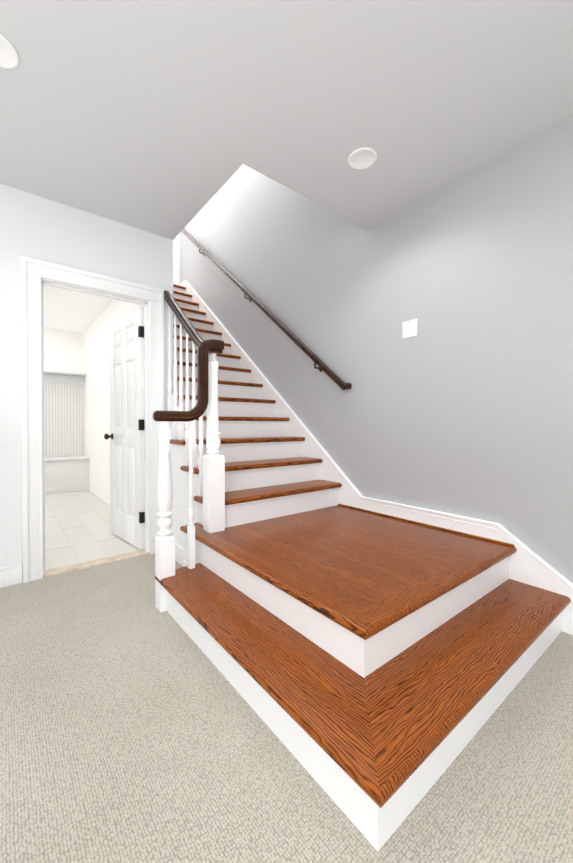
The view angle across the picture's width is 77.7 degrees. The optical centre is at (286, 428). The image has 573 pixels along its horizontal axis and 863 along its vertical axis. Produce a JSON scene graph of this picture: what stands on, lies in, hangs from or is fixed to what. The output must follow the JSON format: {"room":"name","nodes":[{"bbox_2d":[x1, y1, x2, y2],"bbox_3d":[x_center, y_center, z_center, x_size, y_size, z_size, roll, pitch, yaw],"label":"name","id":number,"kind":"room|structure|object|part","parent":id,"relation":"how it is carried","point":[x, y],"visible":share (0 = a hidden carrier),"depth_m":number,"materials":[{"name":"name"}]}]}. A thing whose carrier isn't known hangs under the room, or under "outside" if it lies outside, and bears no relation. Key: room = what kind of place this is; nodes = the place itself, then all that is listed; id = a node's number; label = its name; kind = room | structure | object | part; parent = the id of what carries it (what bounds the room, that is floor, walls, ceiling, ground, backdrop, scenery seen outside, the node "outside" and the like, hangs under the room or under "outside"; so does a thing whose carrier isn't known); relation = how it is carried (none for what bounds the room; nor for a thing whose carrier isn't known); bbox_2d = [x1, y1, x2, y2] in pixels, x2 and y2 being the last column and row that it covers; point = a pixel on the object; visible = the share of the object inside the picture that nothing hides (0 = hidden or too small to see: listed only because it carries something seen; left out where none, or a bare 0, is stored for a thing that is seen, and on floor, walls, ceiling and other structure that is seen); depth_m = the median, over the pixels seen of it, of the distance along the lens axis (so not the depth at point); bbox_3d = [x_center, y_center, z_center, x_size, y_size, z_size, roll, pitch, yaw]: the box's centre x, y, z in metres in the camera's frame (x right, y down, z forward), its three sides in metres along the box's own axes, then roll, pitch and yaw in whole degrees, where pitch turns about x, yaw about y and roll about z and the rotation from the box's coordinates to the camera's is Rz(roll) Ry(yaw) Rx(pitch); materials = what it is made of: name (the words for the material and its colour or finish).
{"room":"basement stairwell","nodes":[
{"label":"basement stairwell","id":0,"kind":"room"},
{"bbox_2d":[44,328,83,456],"bbox_3d":[-4.438,-0.276,5.275,2.520,2.660,0.100,0,1,-38],"label":"wall","id":1,"kind":"structure","parent":0,"point":[63,350],"depth_m":5.83,"materials":[{"name":"white paint"}]},
{"bbox_2d":[44,382,84,456],"bbox_3d":[-4.362,-0.142,5.261,2.416,1.198,0.016,0,1,-38],"label":"beadboard","id":2,"kind":"object","parent":1,"relation":"attached to","point":[64,419],"visible":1,"depth_m":5.82,"materials":[{"name":"white wood"}]},
{"bbox_2d":[44,370,86,383],"bbox_3d":[-4.286,-0.822,5.159,2.416,0.160,0.258,0,1,-38],"label":"shelf","id":3,"kind":"object","parent":1,"relation":"attached to","point":[64,377],"visible":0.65,"depth_m":5.76,"materials":[{"name":"white wood"}]},
{"bbox_2d":[43,285,112,332],"bbox_3d":[-3.262,-1.641,3.781,2.520,0.100,3.880,0,1,-38],"label":"ceiling","id":4,"kind":"structure","parent":0,"point":[69,310],"depth_m":4.73,"materials":[{"name":"white paint"}]},
{"bbox_2d":[0,183,173,581],"bbox_3d":[-2.702,-0.513,1.683,4.373,3.209,0.120,0,1,-38],"label":"wall","id":5,"kind":"structure","parent":0,"point":[18,222],"depth_m":2.39,"materials":[{"name":"white paint"}]},
{"bbox_2d":[0,563,21,587],"bbox_3d":[-3.062,0.969,1.323,3.337,0.132,0.018,0,1,-38],"label":"baseboard","id":6,"kind":"structure","parent":5,"relation":"attached to","point":[10,575],"depth_m":2.32,"materials":[{"name":"white wood"}]},
{"bbox_2d":[20,255,164,582],"bbox_3d":[-1.418,-0.060,2.689,0.947,2.162,0.150,0,1,-38],"label":"door frame","id":7,"kind":"structure","parent":5,"relation":"attached to","point":[33,271],"depth_m":2.43,"materials":[{"name":"white wood"}]},
{"bbox_2d":[43,549,149,577],"bbox_3d":[-1.427,1.044,2.712,0.743,0.063,0.120,0,1,-38],"label":"sill","id":8,"kind":"structure","parent":5,"relation":"attached to","point":[79,566],"depth_m":2.67,"materials":[{"name":"wood"}]},
{"bbox_2d":[104,306,144,549],"bbox_3d":[-1.442,-0.005,3.199,0.721,2.022,0.177,1,1,45],"label":"door","id":9,"kind":"structure","parent":5,"relation":"in","point":[127,480],"depth_m":3.14,"materials":[{"name":"white wood"}]},
{"bbox_3d":[-1.651,0.073,3.407,0.060,0.060,0.177,1,1,45],"label":"knob","id":10,"kind":"part","parent":9,"relation":"part of","materials":[{"name":"black metal"}]},
{"bbox_3d":[-1.208,-0.032,2.955,0.046,1.630,0.040,1,1,45],"label":"door hinges","id":11,"kind":"part","parent":9,"relation":"part of","materials":[{"name":"black metal"}]},
{"bbox_2d":[175,543,186,566],"bbox_3d":[-0.783,0.957,2.589,0.104,0.130,0.872,0,1,-38],"label":"baseboard","id":12,"kind":"structure","parent":5,"relation":"attached to","point":[180,555],"depth_m":2.67,"materials":[{"name":"white wood"}]},
{"bbox_2d":[45,490,139,569],"bbox_3d":[-3.192,1.039,3.801,2.420,0.060,3.780,0,1,-38],"label":"floor","id":13,"kind":"structure","parent":0,"point":[77,526],"depth_m":3.50,"materials":[{"name":"white tile"}]},
{"bbox_2d":[45,455,88,494],"bbox_3d":[-4.234,0.729,5.108,2.416,0.535,0.428,0,1,-38],"label":"bench","id":14,"kind":"object","parent":13,"relation":"on","point":[64,474],"visible":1,"depth_m":5.52,"materials":[{"name":"white wood"}]},
{"bbox_2d":[84,299,144,505],"bbox_3d":[-2.364,-1.820,4.717,0.053,5.760,4.230,0,1,-38],"label":"wall","id":15,"kind":"structure","parent":0,"point":[97,382],"depth_m":5.07,"materials":[{"name":"white paint"}]},
{"bbox_2d":[173,233,179,284],"bbox_3d":[-2.204,-3.297,5.449,1.127,2.821,0.120,0,1,-38],"label":"wall","id":16,"kind":"structure","parent":0,"point":[176,260],"depth_m":5.72,"materials":[{"name":"white paint"}]},
{"bbox_2d":[0,554,572,862],"bbox_3d":[-0.201,1.084,-0.541,5.500,0.060,6.500,0,1,-38],"label":"floor carpet","id":17,"kind":"object","parent":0,"point":[134,728],"depth_m":1.10,"materials":[{"name":"beige carpet"}]},
{"bbox_2d":[153,284,570,851],"bbox_3d":[-0.760,-0.575,3.259,1.551,3.179,5.058,0,1,-38],"label":"staircase","id":18,"kind":"structure","parent":17,"relation":"on","point":[373,668],"depth_m":1.59,"materials":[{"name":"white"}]},
{"bbox_3d":[-0.856,-0.591,2.483,0.434,1.089,0.956,0,1,-38],"label":"handrail balustrade","id":19,"kind":"part","parent":18,"relation":"part of","materials":[{"name":"brown wood"}]},
{"bbox_2d":[0,0,572,239],"bbox_3d":[-0.201,-1.821,-0.571,5.500,0.549,6.500,0,1,-38],"label":"ceiling","id":20,"kind":"structure","parent":0,"point":[166,118],"depth_m":1.68,"materials":[{"name":"white paint"}]},
{"bbox_2d":[0,34,18,68],"bbox_3d":[-1.200,-1.562,1.461,0.164,0.008,0.164,0,1,-38],"label":"recessed light","id":21,"kind":"object","parent":20,"relation":"in","point":[9,57],"visible":1,"depth_m":1.49,"materials":[{"name":"white plastic"}]},
{"bbox_2d":[348,147,376,168],"bbox_3d":[0.441,-1.568,2.068,0.164,0.008,0.164,0,1,-38],"label":"recessed light","id":22,"kind":"object","parent":20,"relation":"in","point":[363,158],"visible":1,"depth_m":2.06,"materials":[{"name":"white plastic"}]},
{"bbox_2d":[180,117,572,582],"bbox_3d":[0.651,-1.801,2.885,0.166,5.760,10.850,0,1,-38],"label":"wall","id":23,"kind":"structure","parent":0,"point":[461,403],"depth_m":2.38,"materials":[{"name":"grey paint"}]},
{"bbox_2d":[182,229,351,389],"bbox_3d":[-0.699,-1.875,4.390,0.101,3.088,3.873,0,1,-38],"label":"handrail","id":24,"kind":"object","parent":23,"relation":"attached to","point":[322,365],"depth_m":3.55,"materials":[{"name":"brown wood"}]},
{"bbox_2d":[178,280,572,634],"bbox_3d":[1.107,-0.628,2.180,0.042,3.308,9.156,0,1,-38],"label":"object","id":25,"kind":"object","parent":23,"relation":"attached to","point":[528,565],"visible":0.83,"depth_m":2.56,"materials":[{"name":"white wood"}]},
{"bbox_3d":[0.866,-0.704,2.504,0.016,0.116,0.116,0,1,-38],"label":"light switch plate","id":26,"kind":"part","parent":23,"relation":"part of","materials":[{"name":"white plastic"}]}
]}

